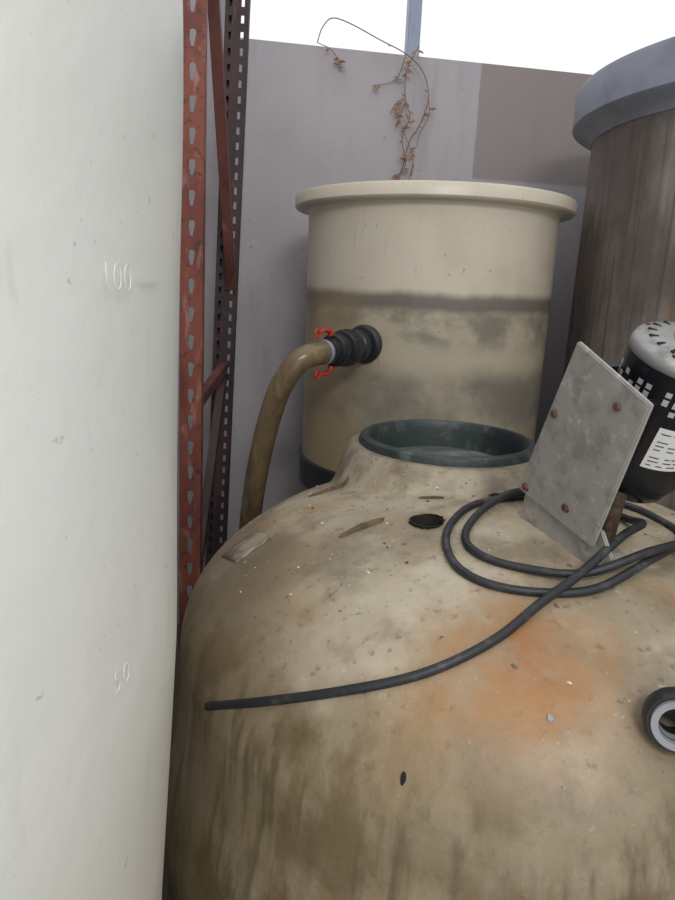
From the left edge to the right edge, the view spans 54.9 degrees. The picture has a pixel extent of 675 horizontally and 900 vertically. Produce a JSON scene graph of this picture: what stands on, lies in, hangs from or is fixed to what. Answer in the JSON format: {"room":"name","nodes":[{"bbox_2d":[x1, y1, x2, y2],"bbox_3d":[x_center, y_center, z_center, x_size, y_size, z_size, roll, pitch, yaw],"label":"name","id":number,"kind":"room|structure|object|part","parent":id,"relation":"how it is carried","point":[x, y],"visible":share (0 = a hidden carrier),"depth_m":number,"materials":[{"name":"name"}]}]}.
{"room":"outdoor storage yard","nodes":[
{"label":"outdoor storage yard","id":0,"kind":"room"},
{"bbox_2d":[162,624,178,899],"bbox_3d":[0.369,1.351,1.260,4.090,0.100,5.000,2,14,0],"label":"floor","id":1,"kind":"structure","parent":0,"point":[164,883],"depth_m":1.85,"materials":[{"name":"concrete"}]},
{"bbox_2d":[0,0,182,899],"bbox_3d":[-0.638,0.199,0.561,1.015,2.390,1.016,2,14,0],"label":"storage tank","id":2,"kind":"object","parent":1,"relation":"on","point":[91,91],"visible":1,"depth_m":0.39,"materials":[{"name":"white plastic"}]},
{"bbox_2d":[179,0,250,653],"bbox_3d":[-0.442,-0.397,2.240,0.214,2.750,0.570,2,14,0],"label":"upright","id":3,"kind":"object","parent":1,"relation":"on","point":[204,530],"visible":0.73,"depth_m":2.14,"materials":[{"name":"red paint"}]},
{"bbox_3d":[-0.448,-0.333,1.983,0.120,2.750,0.002,2,14,0],"label":"post","id":4,"kind":"part","parent":3,"relation":"part of","materials":[{"name":"metal"}]},
{"bbox_3d":[-0.430,-0.452,2.468,0.193,2.748,0.002,2,14,0],"label":"post","id":5,"kind":"part","parent":3,"relation":"part of","materials":[{"name":"metal"}]},
{"bbox_2d":[165,419,674,899],"bbox_3d":[0.326,0.621,1.439,1.376,1.216,1.378,2,14,0],"label":"tank","id":6,"kind":"object","parent":1,"relation":"on","point":[307,800],"visible":0.76,"depth_m":0.90,"materials":[{"name":"beige plastic"}]},
{"bbox_2d":[222,531,270,562],"bbox_3d":[-0.179,0.191,1.276,0.072,0.064,0.086,-5,16,-28],"label":"tape patch","id":7,"kind":"object","parent":6,"relation":"on","point":[252,541],"visible":1,"depth_m":1.27,"materials":[{"name":"beige plastic"}]},
{"bbox_2d":[308,476,348,496],"bbox_3d":[-0.020,0.081,1.437,0.090,0.048,0.013,0,14,-11],"label":"wood splinter","id":8,"kind":"object","parent":6,"relation":"on","point":[330,488],"visible":1,"depth_m":1.43,"materials":[{"name":"brown wood"}]},
{"bbox_2d":[339,517,384,537],"bbox_3d":[0.044,0.139,1.174,0.091,0.028,0.016,-3,15,-21],"label":"wood splinter","id":9,"kind":"object","parent":6,"relation":"attached to","point":[367,524],"visible":1,"depth_m":1.17,"materials":[{"name":"brown wood"}]},
{"bbox_2d":[400,772,405,785],"bbox_3d":[0.081,0.407,0.804,0.007,0.016,0.007,2,14,0],"label":"pebble","id":10,"kind":"object","parent":6,"relation":"on","point":[403,775],"visible":1,"depth_m":0.80,"materials":[{"name":"black stone"}]},
{"bbox_2d":[419,496,443,498],"bbox_3d":[0.184,0.093,1.275,0.049,0.008,0.008,6,14,14],"label":"wood splinter","id":11,"kind":"object","parent":6,"relation":"attached to","point":[423,497],"visible":1,"depth_m":1.27,"materials":[{"name":"brown wood"}]},
{"bbox_2d":[204,488,674,710],"bbox_3d":[0.287,0.253,1.098,0.979,0.299,0.323,-5,16,-27],"label":"power cable","id":12,"kind":"object","parent":6,"relation":"on","point":[649,556],"visible":0.87,"depth_m":0.97,"materials":[{"name":"black rubber"}]},
{"bbox_2d":[212,461,673,787],"bbox_3d":[0.338,0.148,1.354,1.158,0.212,1.106,-7,17,-33],"label":"crumbs","id":13,"kind":"object","parent":6,"relation":"on","point":[381,522],"visible":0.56,"depth_m":1.14,"materials":[{"name":"stone grit"},{"name":"dry soil"}]},
{"bbox_3d":[0.256,0.023,1.549,0.372,0.031,0.372,2,14,0],"label":"recessed lid","id":14,"kind":"part","parent":6,"relation":"part of","materials":[{"name":"grey plastic"}]},
{"bbox_2d":[547,714,552,722],"bbox_3d":[0.266,0.336,0.812,0.007,0.008,0.006,8,15,22],"label":"pebble","id":15,"kind":"object","parent":6,"relation":"on","point":[550,717],"visible":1,"depth_m":0.81,"materials":[{"name":"stone"}]},
{"bbox_2d":[518,321,674,565],"bbox_3d":[0.474,-0.010,1.042,0.242,0.389,0.285,-2,15,-16],"label":"motor","id":16,"kind":"object","parent":6,"relation":"on","point":[606,440],"visible":0.97,"depth_m":0.99,"materials":[{"name":"black metal"}]},
{"bbox_3d":[0.422,-0.127,1.017,0.065,0.016,0.011,-2,15,-18],"label":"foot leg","id":17,"kind":"part","parent":16,"relation":"part of","materials":[{"name":"black metal"}]},
{"bbox_3d":[0.449,-0.068,0.947,0.065,0.016,0.011,-2,15,-18],"label":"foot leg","id":18,"kind":"part","parent":16,"relation":"part of","materials":[{"name":"black metal"}]},
{"bbox_2d":[642,687,674,752],"bbox_3d":[0.458,0.320,0.813,0.182,0.080,0.076,-5,16,-27],"label":"fitting","id":19,"kind":"object","parent":6,"relation":"attached to","point":[661,701],"visible":1,"depth_m":0.78,"materials":[{"name":"black plastic"}]},
{"bbox_2d":[295,180,576,488],"bbox_3d":[0.284,0.057,2.416,0.925,1.843,0.925,2,14,0],"label":"tank","id":20,"kind":"object","parent":1,"relation":"on","point":[454,279],"visible":0.6,"depth_m":1.92,"materials":[{"name":"cream plastic"}]},
{"bbox_2d":[239,325,381,529],"bbox_3d":[-0.121,0.324,2.021,0.476,1.412,0.301,2,14,0],"label":"hose","id":21,"kind":"object","parent":20,"relation":"attached to","point":[362,344],"visible":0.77,"depth_m":1.82,"materials":[{"name":"brown plastic"}]},
{"bbox_3d":[-0.033,-0.220,1.815,0.017,0.028,0.077,10,16,27],"label":"cam lever","id":22,"kind":"part","parent":21,"relation":"part of","materials":[{"name":"red plastic"}]},
{"bbox_3d":[-0.034,-0.322,1.784,0.017,0.025,0.078,10,16,29],"label":"cam lever","id":23,"kind":"part","parent":21,"relation":"part of","materials":[{"name":"red plastic"}]},
{"bbox_2d":[563,36,674,510],"bbox_3d":[1.388,-0.042,2.242,1.338,2.207,1.338,2,14,0],"label":"storage tank","id":24,"kind":"object","parent":1,"relation":"on","point":[624,113],"visible":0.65,"depth_m":1.88,"materials":[{"name":"grey plastic"}]},
{"bbox_2d":[177,0,591,623],"bbox_3d":[0.563,-0.833,2.914,4.100,3.350,0.160,0,14,-10],"label":"wall","id":25,"kind":"structure","parent":0,"point":[310,122],"depth_m":2.69,"materials":[{"name":"grey paint"}]},
{"bbox_2d":[317,17,436,179],"bbox_3d":[0.143,-1.103,2.650,0.489,1.124,0.050,1,14,-7],"label":"climbing vine","id":26,"kind":"object","parent":25,"relation":"attached to","point":[409,71],"visible":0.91,"depth_m":2.60,"materials":[{"name":"brown plant"}]},
{"bbox_3d":[-0.033,-1.525,2.522,0.097,0.092,0.009,-2,15,-16],"label":"stem","id":27,"kind":"part","parent":26,"relation":"part of","materials":[{"name":"brown plant"}]},
{"bbox_3d":[0.205,-1.501,2.574,0.126,0.115,0.020,2,14,0],"label":"stem","id":28,"kind":"part","parent":26,"relation":"part of","materials":[{"name":"brown plant"}]},
{"bbox_3d":[0.274,-1.146,2.659,0.077,0.541,0.024,0,14,-11],"label":"stem","id":29,"kind":"part","parent":26,"relation":"part of","materials":[{"name":"brown plant"}]},
{"bbox_3d":[0.273,-1.236,2.635,0.071,0.729,0.028,2,14,0],"label":"stem","id":30,"kind":"part","parent":26,"relation":"part of","materials":[{"name":"brown plant"}]},
{"bbox_3d":[0.349,-1.324,2.631,0.042,0.179,0.016,9,15,23],"label":"stem","id":31,"kind":"part","parent":26,"relation":"part of","materials":[{"name":"brown plant"}]},
{"bbox_3d":[1.113,-1.601,2.810,3.014,0.015,0.587,2,14,0],"label":"rail","id":32,"kind":"object","parent":25,"relation":"on","visible":0},
{"bbox_2d":[404,0,422,55],"bbox_3d":[0.320,-2.023,2.561,0.052,0.890,0.050,0,14,-10],"label":"mullion","id":33,"kind":"object","parent":32,"relation":"attached to","point":[414,7],"visible":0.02,"depth_m":2.62,"materials":[{"name":"metal"}]}
]}

